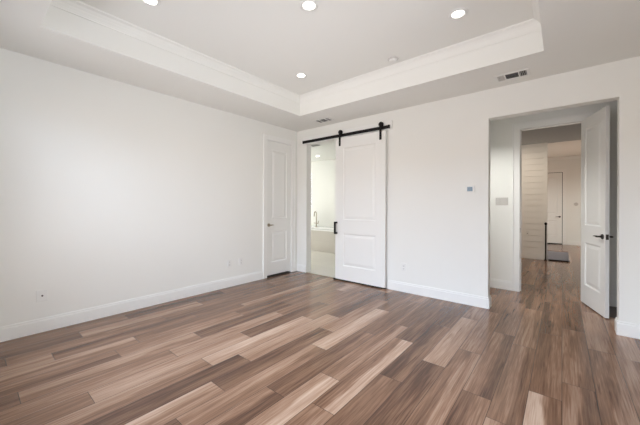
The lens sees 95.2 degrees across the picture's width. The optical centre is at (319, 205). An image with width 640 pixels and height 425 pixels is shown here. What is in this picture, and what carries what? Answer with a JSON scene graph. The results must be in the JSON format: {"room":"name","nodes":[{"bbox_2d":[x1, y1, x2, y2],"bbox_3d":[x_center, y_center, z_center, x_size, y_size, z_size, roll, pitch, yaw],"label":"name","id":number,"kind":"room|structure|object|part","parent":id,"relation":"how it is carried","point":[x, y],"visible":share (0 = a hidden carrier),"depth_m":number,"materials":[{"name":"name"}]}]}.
{"room":"empty bedroom","nodes":[
{"label":"empty bedroom","id":0,"kind":"room"},
{"bbox_2d":[0,48,296,326],"bbox_3d":[-2.257,-0.277,4.395,1.000,3.200,4.810,0,0,40],"label":"wall","id":1,"kind":"structure","parent":0,"point":[112,191],"depth_m":3.42,"materials":[{"name":"paint"}]},
{"bbox_2d":[36,289,47,301],"bbox_3d":[-2.800,0.904,2.947,0.016,0.116,0.085,0,0,40],"label":"wall outlet","id":2,"kind":"object","parent":1,"relation":"attached to","point":[41,295],"visible":1,"depth_m":2.94,"materials":[{"name":"white plastic"}]},
{"bbox_2d":[0,264,296,341],"bbox_3d":[-1.887,1.204,4.051,0.016,0.140,4.498,0,0,40],"label":"baseboard","id":3,"kind":"structure","parent":1,"relation":"attached to","point":[9,332],"depth_m":3.40,"materials":[{"name":"paint"}]},
{"bbox_2d":[227,259,231,266],"bbox_3d":[-1.427,0.903,4.607,0.013,0.116,0.072,0,0,40],"label":"wall outlet","id":4,"kind":"object","parent":1,"relation":"attached to","point":[229,262],"visible":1,"depth_m":4.60,"materials":[{"name":"white plastic"}]},
{"bbox_2d":[263,134,295,278],"bbox_3d":[-0.779,0.005,5.456,0.184,2.544,0.788,0,0,40],"label":"door","id":5,"kind":"structure","parent":1,"relation":"in","point":[279,154],"depth_m":5.41,"materials":[{"name":"paint"}]},
{"bbox_3d":[-0.772,0.740,5.448,0.036,0.555,0.378,0,0,40],"label":"panel","id":6,"kind":"part","parent":5,"relation":"part of","materials":[{"name":"paint"}]},
{"bbox_3d":[-0.768,-0.395,5.448,0.036,1.255,0.378,0,0,40],"label":"panel","id":7,"kind":"part","parent":5,"relation":"part of","materials":[{"name":"paint"}]},
{"bbox_2d":[0,243,639,424],"bbox_3d":[1.861,1.301,6.564,10.700,0.030,13.390,0,0,40],"label":"floor","id":8,"kind":"structure","parent":0,"point":[296,347],"depth_m":2.42,"materials":[{"name":"brown wood"}]},
{"bbox_2d":[311,226,334,253],"bbox_3d":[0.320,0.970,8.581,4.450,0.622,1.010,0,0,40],"label":"bathtub","id":9,"kind":"object","parent":8,"relation":"on","point":[322,238],"visible":0.08,"depth_m":8.17,"materials":[{"name":"ceramic"}]},
{"bbox_2d":[544,222,546,260],"bbox_3d":[5.387,0.845,6.978,0.056,0.905,0.056,0,0,40],"label":"newel post","id":10,"kind":"object","parent":8,"relation":"on","point":[545,223],"visible":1,"depth_m":6.97,"materials":[{"name":"black metal"}]},
{"bbox_2d":[548,259,569,261],"bbox_3d":[5.603,1.284,6.856,0.390,0.028,0.040,0,0,40],"label":"curb","id":11,"kind":"object","parent":8,"relation":"on","point":[548,259],"visible":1,"depth_m":6.83,"materials":[{"name":"black wood"}]},
{"bbox_2d":[0,0,639,131],"bbox_3d":[-0.096,-1.669,2.576,4.642,0.402,4.498,0,0,40],"label":"ceiling","id":12,"kind":"structure","parent":0,"point":[273,41],"depth_m":2.97,"materials":[{"name":"white paint"}]},
{"bbox_2d":[141,0,160,6],"bbox_3d":[-1.463,-1.769,2.515,0.172,0.009,0.172,0,0,40],"label":"recessed light","id":13,"kind":"object","parent":12,"relation":"in","point":[154,3],"visible":1,"depth_m":2.54,"materials":[{"name":"white plastic"}]},
{"bbox_2d":[50,0,540,102],"bbox_3d":[-0.090,-1.721,2.575,3.162,0.098,3.076,0,0,40],"label":"trim","id":14,"kind":"structure","parent":12,"relation":"attached to","point":[76,7],"depth_m":3.21,"materials":[{"name":"white paint"}]},
{"bbox_2d":[295,72,306,77],"bbox_3d":[-0.257,-1.765,3.955,0.172,0.009,0.172,0,0,40],"label":"recessed light","id":15,"kind":"object","parent":12,"relation":"in","point":[300,74],"visible":1,"depth_m":3.95,"materials":[{"name":"white plastic"}]},
{"bbox_2d":[299,0,318,11],"bbox_3d":[-0.097,-1.765,2.574,0.172,0.009,0.172,0,0,40],"label":"recessed light","id":16,"kind":"object","parent":12,"relation":"in","point":[306,5],"visible":1,"depth_m":2.57,"materials":[{"name":"white plastic"}]},
{"bbox_2d":[313,117,333,123],"bbox_3d":[0.068,-1.462,4.999,0.316,0.010,0.206,0,0,40],"label":"ceiling vent","id":17,"kind":"object","parent":12,"relation":"in","point":[327,119],"visible":1,"depth_m":4.99,"materials":[{"name":"white plastic"}]},
{"bbox_2d":[388,56,397,62],"bbox_3d":[0.878,-1.752,3.513,0.124,0.031,0.124,0,0,40],"label":"ceiling sensor","id":18,"kind":"object","parent":12,"relation":"attached to","point":[393,59],"visible":1,"depth_m":3.48,"materials":[{"name":"plastic"}]},
{"bbox_2d":[448,7,468,19],"bbox_3d":[1.266,-1.760,2.680,0.172,0.009,0.172,0,0,40],"label":"recessed light","id":19,"kind":"object","parent":12,"relation":"in","point":[460,12],"visible":1,"depth_m":2.67,"materials":[{"name":"white plastic"}]},
{"bbox_2d":[494,68,530,82],"bbox_3d":[2.148,-1.455,3.269,0.326,0.012,0.206,0,0,40],"label":"ceiling vent","id":20,"kind":"object","parent":12,"relation":"in","point":[524,72],"visible":1,"depth_m":3.27,"materials":[{"name":"white plastic"}]},
{"bbox_2d":[311,159,335,226],"bbox_3d":[0.863,-0.091,8.881,6.000,2.748,0.120,0,0,40],"label":"wall","id":21,"kind":"structure","parent":0,"point":[323,172],"depth_m":9.42,"materials":[{"name":"paint"}]},
{"bbox_2d":[311,173,311,207],"bbox_3d":[-0.624,-0.517,10.113,1.035,1.170,0.080,0,0,40],"label":"window","id":22,"kind":"structure","parent":21,"relation":"in","point":[311,173],"depth_m":9.78,"materials":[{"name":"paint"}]},
{"bbox_2d":[311,141,335,161],"bbox_3d":[-0.099,-1.518,7.713,6.000,0.100,3.152,0,0,40],"label":"ceiling","id":23,"kind":"structure","parent":0,"point":[327,151],"depth_m":8.01,"materials":[{"name":"white paint"}]},
{"bbox_2d":[297,56,639,323],"bbox_3d":[1.426,-0.290,4.316,4.772,3.150,0.130,0,0,40],"label":"wall","id":24,"kind":"structure","parent":0,"point":[440,230],"depth_m":3.85,"materials":[{"name":"paint"}]},
{"bbox_2d":[302,125,389,143],"bbox_3d":[0.373,-1.219,5.050,1.810,0.054,0.043,0,0,40],"label":"barn door track","id":25,"kind":"object","parent":24,"relation":"attached to","point":[386,126],"visible":1,"depth_m":4.96,"materials":[{"name":"black metal"}]},
{"bbox_2d":[303,120,391,144],"bbox_3d":[0.395,-1.254,5.074,1.850,0.130,0.022,0,0,40],"label":"trim","id":26,"kind":"structure","parent":24,"relation":"attached to","point":[390,121],"depth_m":4.96,"materials":[{"name":"paint"}]},
{"bbox_2d":[334,122,385,288],"bbox_3d":[0.626,-0.018,4.785,0.950,2.591,0.098,0,0,40],"label":"barn door","id":27,"kind":"structure","parent":24,"relation":"in","point":[360,178],"depth_m":4.77,"materials":[{"name":"paint"}]},
{"bbox_3d":[0.647,-0.378,4.809,0.624,1.230,0.036,0,0,40],"label":"door panel","id":28,"kind":"part","parent":27,"relation":"part of","materials":[{"name":"paint"}]},
{"bbox_3d":[0.644,0.746,4.809,0.624,0.552,0.036,0,0,40],"label":"door panel","id":29,"kind":"part","parent":27,"relation":"part of","materials":[{"name":"paint"}]},
{"bbox_2d":[297,264,487,308],"bbox_3d":[0.825,1.213,4.715,3.314,0.140,0.016,0,0,40],"label":"baseboard","id":30,"kind":"structure","parent":24,"relation":"attached to","point":[457,297],"depth_m":4.04,"materials":[{"name":"paint"}]},
{"bbox_2d":[401,263,405,270],"bbox_3d":[1.251,0.912,4.365,0.072,0.116,0.013,0,0,40],"label":"wall outlet","id":31,"kind":"object","parent":24,"relation":"attached to","point":[403,265],"visible":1,"depth_m":4.36,"materials":[{"name":"white plastic"}]},
{"bbox_2d":[465,186,474,191],"bbox_3d":[1.944,-0.219,3.789,0.110,0.084,0.022,0,0,40],"label":"thermostat","id":32,"kind":"object","parent":24,"relation":"attached to","point":[467,188],"visible":1,"depth_m":3.78,"materials":[{"name":"white plastic"}]},
{"bbox_2d":[488,295,490,308],"bbox_3d":[2.149,1.217,3.703,0.016,0.140,0.146,0,0,40],"label":"baseboard","id":33,"kind":"object","parent":24,"relation":"attached to","point":[489,297],"visible":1,"depth_m":3.66,"materials":[{"name":"paint"}]},
{"bbox_2d":[616,320,639,338],"bbox_3d":[3.044,1.220,2.877,0.176,0.140,0.016,0,0,40],"label":"baseboard","id":34,"kind":"structure","parent":24,"relation":"attached to","point":[632,330],"depth_m":2.88,"materials":[{"name":"paint"}]},
{"bbox_2d":[521,142,547,253],"bbox_3d":[5.007,-0.194,7.433,1.229,2.980,0.129,0,0,40],"label":"wall","id":35,"kind":"structure","parent":0,"point":[534,156],"depth_m":7.15,"materials":[{"name":"paint"}]},
{"bbox_2d":[521,252,546,259],"bbox_3d":[4.958,1.226,7.380,1.229,0.140,0.016,0,0,40],"label":"baseboard","id":36,"kind":"structure","parent":35,"relation":"attached to","point":[523,254],"depth_m":7.15,"materials":[{"name":"paint"}]},
{"bbox_2d":[522,123,580,144],"bbox_3d":[4.409,-1.656,5.709,2.700,0.260,3.552,0,0,40],"label":"ceiling","id":37,"kind":"structure","parent":0,"point":[567,132],"depth_m":6.24,"materials":[{"name":"grey paint"}]},
{"bbox_2d":[490,100,616,295],"bbox_3d":[3.098,-0.084,4.407,2.350,2.748,0.121,0,0,40],"label":"wall","id":38,"kind":"structure","parent":0,"point":[501,129],"depth_m":4.50,"materials":[{"name":"paint"}]},
{"bbox_2d":[496,198,507,204],"bbox_3d":[2.827,-0.073,4.545,0.166,0.116,0.011,0,0,40],"label":"light switch","id":39,"kind":"object","parent":38,"relation":"attached to","point":[499,201],"visible":1,"depth_m":4.54,"materials":[{"name":"grey plastic"}]},
{"bbox_2d":[490,278,616,306],"bbox_3d":[3.050,1.220,4.354,2.350,0.140,0.016,0,0,40],"label":"baseboard","id":40,"kind":"structure","parent":38,"relation":"attached to","point":[494,283],"depth_m":4.50,"materials":[{"name":"paint"}]},
{"bbox_2d":[512,106,612,317],"bbox_3d":[3.358,0.020,3.968,0.576,2.541,1.196,0,0,-17],"label":"door","id":41,"kind":"structure","parent":38,"relation":"attached to","point":[595,128],"depth_m":3.69,"materials":[{"name":"paint"}]},
{"bbox_3d":[3.272,0.020,4.168,0.900,2.541,0.024,0,0,40],"label":"casing","id":42,"kind":"part","parent":41,"relation":"part of","materials":[{"name":"paint"}]},
{"bbox_3d":[3.404,0.753,3.632,0.036,0.555,0.430,0,0,24],"label":"panel","id":43,"kind":"part","parent":41,"relation":"part of","materials":[{"name":"paint"}]},
{"bbox_3d":[3.408,-0.382,3.632,0.036,1.255,0.430,0,0,24],"label":"panel","id":44,"kind":"part","parent":41,"relation":"part of","materials":[{"name":"paint"}]},
{"bbox_2d":[547,251,567,260],"bbox_3d":[6.450,2.107,8.784,1.580,1.588,0.032,0,0,40],"label":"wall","id":45,"kind":"structure","parent":0,"point":[554,255],"depth_m":8.43,"materials":[{"name":"grey paint"}]},
{"bbox_2d":[548,158,580,244],"bbox_3d":[8.126,-0.184,10.124,5.600,2.980,0.120,0,0,40],"label":"wall","id":46,"kind":"structure","parent":0,"point":[573,166],"depth_m":9.78,"materials":[{"name":"paint"}]},
{"bbox_2d":[547,169,566,244],"bbox_3d":[7.942,0.025,10.142,0.935,2.560,0.087,0,0,40],"label":"door","id":47,"kind":"structure","parent":46,"relation":"in","point":[557,179],"depth_m":10.03,"materials":[{"name":"paint"}]},
{"bbox_3d":[7.953,0.768,10.168,0.478,0.555,0.020,0,0,40],"label":"panel","id":48,"kind":"part","parent":47,"relation":"part of","materials":[{"name":"paint"}]},
{"bbox_3d":[7.957,-0.367,10.168,0.478,1.255,0.020,0,0,40],"label":"panel","id":49,"kind":"part","parent":47,"relation":"part of","materials":[{"name":"paint"}]},
{"bbox_2d":[548,155,580,160],"bbox_3d":[8.083,-1.629,10.066,5.600,0.090,0.030,0,0,40],"label":"trim","id":50,"kind":"structure","parent":46,"relation":"attached to","point":[578,156],"depth_m":9.87,"materials":[{"name":"paint"}]},
{"bbox_2d":[567,241,580,245],"bbox_3d":[8.078,1.236,10.072,5.600,0.140,0.016,0,0,40],"label":"baseboard","id":51,"kind":"structure","parent":46,"relation":"attached to","point":[578,243],"depth_m":9.73,"materials":[{"name":"paint"}]},
{"bbox_2d":[548,140,580,157],"bbox_3d":[6.883,-1.728,8.601,5.820,0.100,4.058,0,0,40],"label":"ceiling","id":52,"kind":"structure","parent":0,"point":[566,148],"depth_m":8.66,"materials":[{"name":"white paint"}]}
]}

